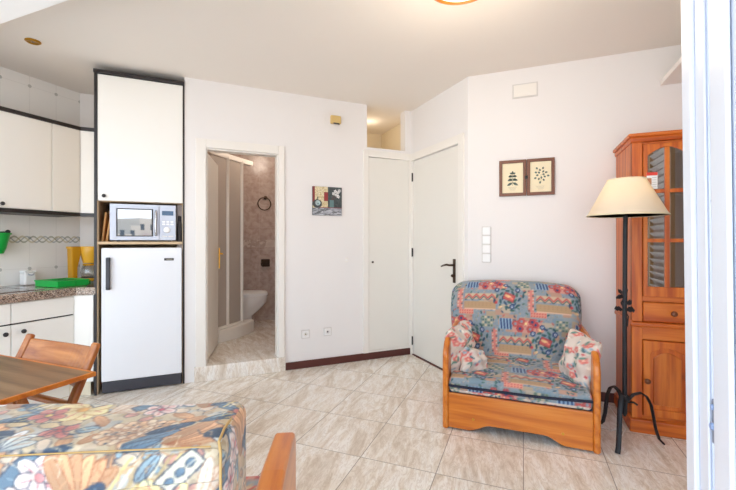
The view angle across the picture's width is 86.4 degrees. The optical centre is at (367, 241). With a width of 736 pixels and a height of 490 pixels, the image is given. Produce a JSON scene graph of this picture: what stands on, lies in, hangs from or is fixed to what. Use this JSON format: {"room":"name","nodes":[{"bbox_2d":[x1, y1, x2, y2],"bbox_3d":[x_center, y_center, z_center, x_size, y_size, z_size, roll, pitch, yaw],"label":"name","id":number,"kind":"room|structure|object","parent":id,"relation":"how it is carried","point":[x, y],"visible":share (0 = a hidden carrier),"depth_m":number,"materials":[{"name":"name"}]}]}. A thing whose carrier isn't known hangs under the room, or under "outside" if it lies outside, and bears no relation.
{"room":"studio apartment","nodes":[
{"label":"studio apartment","id":0,"kind":"room"},
{"bbox_2d":[0,66,79,285],"bbox_3d":[-3.549,-0.100,1.686,0.100,2.600,4.336,0,0,21],"label":"wall","id":1,"kind":"structure","parent":0,"point":[38,243],"depth_m":3.37,"materials":[{"name":"tile"}]},
{"bbox_2d":[0,230,11,253],"bbox_3d":[-2.875,-0.004,3.029,0.184,0.187,0.184,0,0,21],"label":"colander","id":2,"kind":"object","parent":1,"relation":"hanging from","point":[4,235],"visible":1,"depth_m":3.03,"materials":[{"name":"green plastic"}]},
{"bbox_2d":[0,234,9,253],"bbox_3d":[-2.875,0.012,3.029,0.170,0.156,0.170,0,0,21],"label":"bowl","id":3,"kind":"object","parent":2,"relation":"on","point":[4,238],"depth_m":3.02,"materials":[{"name":"green plastic"}]},
{"bbox_2d":[0,106,52,215],"bbox_3d":[-2.846,-0.609,2.882,0.328,0.776,0.784,0,0,21],"label":"upper cabinet","id":4,"kind":"object","parent":1,"relation":"attached to","point":[25,138],"visible":1,"depth_m":3.02,"materials":[{"name":"laminate"}]},
{"bbox_2d":[36,120,93,216],"bbox_3d":[-2.615,-0.609,3.394,0.384,0.776,0.336,0,0,21],"label":"upper cabinet","id":5,"kind":"object","parent":1,"relation":"attached to","point":[65,136],"depth_m":3.34,"materials":[{"name":"laminate"}]},
{"bbox_2d":[80,93,93,367],"bbox_3d":[-2.315,-0.100,3.910,1.000,2.600,0.100,0,0,-23],"label":"wall","id":6,"kind":"structure","parent":0,"point":[86,100],"depth_m":3.71,"materials":[{"name":"white paint"}]},
{"bbox_2d":[177,80,274,320],"bbox_3d":[-1.355,-0.100,4.506,1.430,2.600,1.800,0,0,-24],"label":"wall","id":7,"kind":"structure","parent":0,"point":[259,178],"depth_m":5.33,"materials":[{"name":"tile"}]},
{"bbox_2d":[257,196,270,210],"bbox_3d":[-1.411,-0.528,5.330,0.184,0.202,0.045,0,0,-24],"label":"towel ring","id":8,"kind":"object","parent":7,"relation":"attached to","point":[264,197],"visible":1,"depth_m":5.32,"materials":[{"name":"brown metal"}]},
{"bbox_2d":[261,259,269,266],"bbox_3d":[-1.398,0.283,5.330,0.116,0.102,0.055,0,0,-23],"label":"paper holder","id":9,"kind":"object","parent":7,"relation":"attached to","point":[264,262],"visible":1,"depth_m":5.31,"materials":[{"name":"brown metal"}]},
{"bbox_2d":[207,320,275,363],"bbox_3d":[-1.345,1.135,4.457,1.350,0.130,1.800,0,0,-24],"label":"floor","id":10,"kind":"structure","parent":0,"point":[260,343],"depth_m":4.01,"materials":[{"name":"tile"}]},
{"bbox_2d":[208,152,253,342],"bbox_3d":[-1.615,0.051,4.344,0.735,2.038,0.556,0,0,-24],"label":"shower enclosure","id":11,"kind":"object","parent":10,"relation":"on","point":[231,324],"visible":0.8,"depth_m":4.35,"materials":[{"name":"white plastic"}]},
{"bbox_2d":[218,319,253,342],"bbox_3d":[-1.631,1.000,4.382,0.735,0.140,0.471,0,0,-23],"label":"tray","id":12,"kind":"object","parent":11,"relation":"on","point":[240,328],"depth_m":4.34,"materials":[{"name":"white plastic"}]},
{"bbox_2d":[243,290,267,319],"bbox_3d":[-1.611,0.695,4.886,0.713,0.750,0.390,0,0,-24],"label":"toilet","id":13,"kind":"object","parent":10,"relation":"on","point":[253,300],"visible":0.3,"depth_m":4.83,"materials":[{"name":"ceramic"}]},
{"bbox_2d":[184,77,410,382],"bbox_3d":[-0.568,-0.100,3.813,2.202,2.600,0.101,0,0,-23],"label":"wall","id":14,"kind":"structure","parent":0,"point":[323,290],"depth_m":3.74,"materials":[{"name":"white paint"}]},
{"bbox_2d":[195,138,284,366],"bbox_3d":[-1.266,0.155,3.822,0.758,2.089,0.717,0,0,-23],"label":"door","id":15,"kind":"structure","parent":14,"relation":"in","point":[206,169],"depth_m":3.58,"materials":[{"name":"white wood"}]},
{"bbox_2d":[301,329,309,338],"bbox_3d":[-0.596,0.879,3.738,0.082,0.082,0.016,0,0,-23],"label":"wall socket","id":16,"kind":"object","parent":14,"relation":"attached to","point":[304,333],"visible":1,"depth_m":3.73,"materials":[{"name":"white plastic"}]},
{"bbox_2d":[312,186,341,215],"bbox_3d":[-0.398,-0.397,3.822,0.298,0.278,0.019,0,0,-24],"label":"canvas painting","id":17,"kind":"object","parent":14,"relation":"attached to","point":[327,201],"visible":1,"depth_m":3.81},
{"bbox_2d":[323,327,331,335],"bbox_3d":[-0.395,0.875,3.825,0.082,0.082,0.016,0,0,-24],"label":"wall socket","id":18,"kind":"object","parent":14,"relation":"attached to","point":[327,331],"visible":1,"depth_m":3.82,"materials":[{"name":"white plastic"}]},
{"bbox_2d":[330,115,340,124],"bbox_3d":[-0.316,-1.193,3.842,0.104,0.090,0.047,0,0,-24],"label":"door chime","id":19,"kind":"object","parent":14,"relation":"attached to","point":[334,119],"visible":1,"depth_m":3.83,"materials":[{"name":"plastic"}]},
{"bbox_2d":[286,348,409,369],"bbox_3d":[-0.153,1.165,3.931,1.345,0.070,0.014,0,0,-24],"label":"baseboard","id":20,"kind":"structure","parent":14,"relation":"attached to","point":[406,351],"depth_m":3.89,"materials":[{"name":"brown wood"}]},
{"bbox_2d":[363,149,409,352],"bbox_3d":[0.209,0.096,4.085,0.558,2.068,0.060,0,0,-23],"label":"door","id":21,"kind":"structure","parent":14,"relation":"in","point":[386,181],"depth_m":4.07,"materials":[{"name":"white wood"}]},
{"bbox_2d":[0,0,680,134],"bbox_3d":[0.287,-1.450,2.735,6.670,0.100,9.100,0,0,21],"label":"ceiling","id":22,"kind":"structure","parent":0,"point":[390,57],"depth_m":2.72,"materials":[{"name":"paint"}]},
{"bbox_2d":[24,38,41,44],"bbox_3d":[-2.333,-1.393,2.730,0.092,0.011,0.092,0,0,21],"label":"recessed light","id":23,"kind":"object","parent":22,"relation":"in","point":[32,41],"visible":1,"depth_m":2.72,"materials":[{"name":"gold metal"}]},
{"bbox_2d":[0,0,66,23],"bbox_3d":[-0.328,-1.300,1.105,6.320,0.200,0.715,0,0,21],"label":"beam","id":24,"kind":"structure","parent":22,"relation":"attached to","point":[9,9],"depth_m":2.01,"materials":[{"name":"white paint"}]},
{"bbox_2d":[435,0,476,4],"bbox_3d":[0.490,-1.365,2.048,0.380,0.069,0.380,0,0,21],"label":"ceiling lamp","id":25,"kind":"object","parent":22,"relation":"attached to","point":[446,2],"visible":1,"depth_m":2.19,"materials":[{"name":"white glass"}]},
{"bbox_2d":[61,354,686,489],"bbox_3d":[-0.024,1.250,1.944,6.670,0.100,8.200,0,0,21],"label":"floor","id":26,"kind":"structure","parent":0,"point":[372,424],"depth_m":2.39,"materials":[{"name":"tile"}]},
{"bbox_2d":[0,304,10,355],"bbox_3d":[-2.782,0.807,2.590,0.660,0.785,0.402,0,0,21],"label":"base cabinet","id":27,"kind":"object","parent":26,"relation":"on","point":[5,309],"visible":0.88,"depth_m":2.64,"materials":[{"name":"laminate"}]},
{"bbox_2d":[0,284,94,304],"bbox_3d":[-2.584,0.384,2.947,0.765,0.062,1.211,0,0,21],"label":"countertop","id":28,"kind":"structure","parent":27,"relation":"on","point":[47,292],"depth_m":2.87,"materials":[{"name":"stone"}]},
{"bbox_2d":[0,286,43,293],"bbox_3d":[-2.716,0.265,2.724,0.410,0.176,0.600,0,0,21],"label":"sink","id":29,"kind":"object","parent":28,"relation":"in","point":[9,289],"visible":1,"depth_m":2.89,"materials":[{"name":"metal"}]},
{"bbox_2d":[19,270,36,284],"bbox_3d":[-2.789,0.293,3.219,0.094,0.118,0.088,0,0,21],"label":"canister","id":30,"kind":"object","parent":28,"relation":"on","point":[27,277],"visible":0.94,"depth_m":3.19,"materials":[{"name":"ceramic"}]},
{"bbox_2d":[34,278,89,287],"bbox_3d":[-2.469,0.328,3.173,0.291,0.049,0.247,0,0,21],"label":"tray","id":31,"kind":"object","parent":28,"relation":"on","point":[58,282],"visible":1,"depth_m":3.10,"materials":[{"name":"green plastic"}]},
{"bbox_2d":[66,246,93,280],"bbox_3d":[-2.538,0.196,3.532,0.198,0.312,0.238,0,0,21],"label":"coffee maker","id":32,"kind":"object","parent":28,"relation":"on","point":[73,252],"visible":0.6,"depth_m":3.47,"materials":[{"name":"yellow plastic"}]},
{"bbox_2d":[9,296,73,403],"bbox_3d":[-2.634,0.807,2.966,0.660,0.785,0.403,0,0,21],"label":"base cabinet","id":33,"kind":"object","parent":26,"relation":"on","point":[52,319],"visible":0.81,"depth_m":2.87,"materials":[{"name":"laminate"}]},
{"bbox_2d":[0,355,95,404],"bbox_3d":[-1.501,0.841,1.289,0.800,0.724,0.732,0,0,21],"label":"folding table","id":34,"kind":"object","parent":26,"relation":"on","point":[20,378],"visible":0.63,"depth_m":1.39,"materials":[{"name":"brown wood"}]},
{"bbox_2d":[15,333,100,403],"bbox_3d":[-1.330,0.801,1.460,0.470,0.808,0.487,0,0,21],"label":"folding chair","id":35,"kind":"object","parent":26,"relation":"on","point":[79,356],"visible":0.41,"depth_m":1.61,"materials":[{"name":"brown wood"}]},
{"bbox_2d":[69,295,92,394],"bbox_3d":[-2.251,0.807,3.059,0.205,0.785,0.031,0,0,-1],"label":"cabinet filler","id":36,"kind":"object","parent":26,"relation":"on","point":[83,304],"visible":0.61,"depth_m":3.06,"materials":[{"name":"laminate"}]},
{"bbox_2d":[93,68,183,395],"bbox_3d":[-1.958,-0.077,3.441,0.645,2.554,0.594,0,0,-23],"label":"tall cabinet","id":37,"kind":"object","parent":26,"relation":"on","point":[139,119],"visible":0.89,"depth_m":3.18,"materials":[{"name":"laminate"}]},
{"bbox_2d":[101,211,109,241],"bbox_3d":[-2.180,-0.131,3.286,0.038,0.255,0.300,0,0,-24],"label":"cutting board","id":38,"kind":"object","parent":37,"relation":"on","point":[107,215],"visible":0.51,"depth_m":3.17,"materials":[{"name":"brown wood"}]},
{"bbox_2d":[106,218,114,241],"bbox_3d":[-2.153,-0.111,3.298,0.042,0.215,0.300,0,0,-24],"label":"cutting board","id":39,"kind":"object","parent":37,"relation":"on","point":[108,229],"visible":0.27,"depth_m":3.16,"materials":[{"name":"brown wood"}]},
{"bbox_2d":[97,242,181,243],"bbox_3d":[-1.959,0.008,3.447,0.604,0.022,0.542,0,0,-24],"label":"shelf","id":40,"kind":"object","parent":37,"relation":"attached to","point":[97,242],"depth_m":3.19,"materials":[{"name":"beige wood"}]},
{"bbox_2d":[98,200,181,206],"bbox_3d":[-1.963,-0.333,3.457,0.604,0.018,0.520,0,0,-23],"label":"shelf","id":41,"kind":"object","parent":37,"relation":"attached to","point":[105,203],"depth_m":3.30,"materials":[{"name":"white wood"}]},
{"bbox_2d":[110,203,176,241],"bbox_3d":[-1.890,-0.154,3.339,0.470,0.302,0.410,0,0,-24],"label":"microwave oven","id":42,"kind":"object","parent":37,"relation":"on","point":[132,222],"visible":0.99,"depth_m":3.19,"materials":[{"name":"silver metal"}]},
{"bbox_2d":[177,216,181,241],"bbox_3d":[-1.636,-0.114,3.403,0.041,0.222,0.041,0,0,-24],"label":"flask","id":43,"kind":"object","parent":37,"relation":"on","point":[179,224],"visible":0.98,"depth_m":3.39,"materials":[{"name":"plastic"}]},
{"bbox_2d":[101,248,181,392],"bbox_3d":[-1.926,0.623,3.411,0.569,1.153,0.574,0,0,-24],"label":"fridge","id":44,"kind":"object","parent":26,"relation":"on","point":[141,288],"visible":0.98,"depth_m":3.17,"materials":[{"name":"white metal"}]},
{"bbox_2d":[0,401,295,489],"bbox_3d":[-0.691,0.745,0.899,0.980,0.911,0.734,0,0,-6],"label":"floral sofa","id":45,"kind":"object","parent":26,"relation":"on","point":[43,446],"visible":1,"depth_m":0.59,"materials":[{"name":"multicoloured fabric"}]},
{"bbox_2d":[194,356,284,382],"bbox_3d":[-1.137,1.135,3.523,0.776,0.130,0.078,0,0,-23],"label":"step","id":46,"kind":"structure","parent":26,"relation":"on","point":[256,366],"depth_m":3.48,"materials":[{"name":"stone"}]},
{"bbox_2d":[443,280,600,453],"bbox_3d":[1.015,0.749,2.739,0.944,0.902,0.812,0,0,21],"label":"armchair","id":47,"kind":"object","parent":26,"relation":"on","point":[522,328],"visible":0.8,"depth_m":2.54,"materials":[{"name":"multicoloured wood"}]},
{"bbox_2d":[445,320,474,372],"bbox_3d":[0.641,0.726,2.716,0.155,0.331,0.317,0,0,37],"label":"cushion","id":48,"kind":"object","parent":47,"relation":"on","point":[461,335],"visible":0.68,"depth_m":2.62,"materials":[{"name":"fabric"}]},
{"bbox_2d":[460,346,487,371],"bbox_3d":[0.708,0.804,2.654,0.242,0.222,0.162,0,0,-22],"label":"cushion","id":49,"kind":"object","parent":47,"relation":"on","point":[471,359],"visible":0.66,"depth_m":2.59,"materials":[{"name":"fabric"}]},
{"bbox_2d":[559,329,602,389],"bbox_3d":[1.302,0.729,2.417,0.159,0.357,0.302,0,0,-19],"label":"cushion","id":50,"kind":"object","parent":47,"relation":"on","point":[575,361],"visible":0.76,"depth_m":2.36,"materials":[{"name":"fabric"}]},
{"bbox_2d":[601,404,625,435],"bbox_3d":[1.617,1.196,2.664,0.176,0.007,0.598,0,0,21],"label":"power cord","id":51,"kind":"object","parent":26,"relation":"on","point":[608,404],"visible":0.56,"depth_m":2.54,"materials":[{"name":"plastic"}]},
{"bbox_2d":[586,176,670,453],"bbox_3d":[1.520,0.414,2.306,0.413,1.565,0.413,0,0,44],"label":"floor lamp","id":52,"kind":"object","parent":26,"relation":"on","point":[625,198],"visible":0.99,"depth_m":2.25,"materials":[{"name":"black metal"}]},
{"bbox_2d":[613,129,685,439],"bbox_3d":[2.134,0.258,2.532,0.864,1.884,0.495,0,0,21],"label":"display cabinet","id":53,"kind":"object","parent":26,"relation":"on","point":[656,366],"visible":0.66,"depth_m":2.47,"materials":[{"name":"brown wood"}]},
{"bbox_2d":[647,172,657,188],"bbox_3d":[1.773,-0.383,2.447,0.056,0.103,0.003,0,0,21],"label":"card","id":54,"kind":"object","parent":53,"relation":"attached to","point":[652,177],"visible":0.91,"depth_m":2.44,"materials":[{"name":"white paper"}]},
{"bbox_2d":[648,231,683,234],"bbox_3d":[2.147,-0.057,2.565,0.776,0.018,0.393,0,0,21],"label":"shelf","id":55,"kind":"object","parent":53,"relation":"attached to","point":[649,232],"depth_m":2.49,"materials":[{"name":"wood"}]},
{"bbox_2d":[657,186,682,195],"bbox_3d":[2.147,-0.337,2.565,0.776,0.018,0.393,0,0,21],"label":"shelf","id":56,"kind":"object","parent":53,"relation":"attached to","point":[675,193],"depth_m":2.65,"materials":[{"name":"brown wood"}]},
{"bbox_2d":[681,0,735,489],"bbox_3d":[0.333,0.000,0.138,0.065,2.400,1.000,-1,0,21],"label":"door frame","id":57,"kind":"structure","parent":26,"relation":"on","point":[708,27],"depth_m":0.54,"materials":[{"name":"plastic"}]},
{"bbox_2d":[367,124,400,150],"bbox_3d":[0.192,-1.154,4.689,1.108,0.492,0.900,0,0,-24],"label":"wall niche","id":58,"kind":"object","parent":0,"point":[391,139],"visible":0.09,"depth_m":4.95,"materials":[{"name":"beige paint"}]},
{"bbox_2d":[411,77,467,280],"bbox_3d":[0.700,-0.100,3.783,0.100,2.600,0.965,0,0,-24],"label":"wall","id":59,"kind":"structure","parent":0,"point":[443,117],"depth_m":3.62,"materials":[{"name":"white paint"}]},
{"bbox_2d":[410,133,464,370],"bbox_3d":[0.641,0.132,3.782,0.128,2.137,0.921,0,0,-23],"label":"door","id":60,"kind":"structure","parent":59,"relation":"in","point":[437,180],"depth_m":3.78,"materials":[{"name":"white wood"}]},
{"bbox_2d":[468,45,681,392],"bbox_3d":[2.274,-0.100,2.812,3.030,2.600,0.100,0,0,21],"label":"wall","id":61,"kind":"structure","parent":0,"point":[582,110],"depth_m":3.05,"materials":[{"name":"white paint"}]},
{"bbox_2d":[482,226,490,262],"bbox_3d":[0.985,0.021,3.259,0.076,0.300,0.013,0,0,21],"label":"light switch","id":62,"kind":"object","parent":61,"relation":"attached to","point":[486,231],"depth_m":3.25,"materials":[{"name":"white plastic"}]},
{"bbox_2d":[499,159,527,196],"bbox_3d":[1.178,-0.517,3.176,0.218,0.290,0.026,0,0,21],"label":"framed print","id":63,"kind":"object","parent":61,"relation":"attached to","point":[512,173],"visible":1,"depth_m":3.18,"materials":[{"name":"beige paper"}]},
{"bbox_2d":[512,81,537,98],"bbox_3d":[1.262,-1.220,3.151,0.192,0.116,0.011,0,0,21],"label":"air vent","id":64,"kind":"object","parent":61,"relation":"in","point":[530,89],"visible":1,"depth_m":3.15,"materials":[{"name":"white plastic"}]},
{"bbox_2d":[527,157,554,195],"bbox_3d":[1.366,-0.517,3.103,0.202,0.290,0.024,0,0,21],"label":"framed print","id":65,"kind":"object","parent":61,"relation":"attached to","point":[540,171],"visible":1,"depth_m":3.10,"materials":[{"name":"beige paper"}]},
{"bbox_2d":[601,392,613,402],"bbox_3d":[1.881,1.165,2.906,2.230,0.070,0.014,0,0,21],"label":"baseboard","id":66,"kind":"object","parent":61,"relation":"attached to","point":[611,397],"depth_m":2.93,"materials":[{"name":"brown wood"}]},
{"bbox_2d":[660,56,681,85],"bbox_3d":[2.686,-1.143,2.230,1.517,0.035,0.679,0,0,21],"label":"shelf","id":67,"kind":"structure","parent":61,"relation":"attached to","point":[674,75],"depth_m":2.67,"materials":[{"name":"white paint"}]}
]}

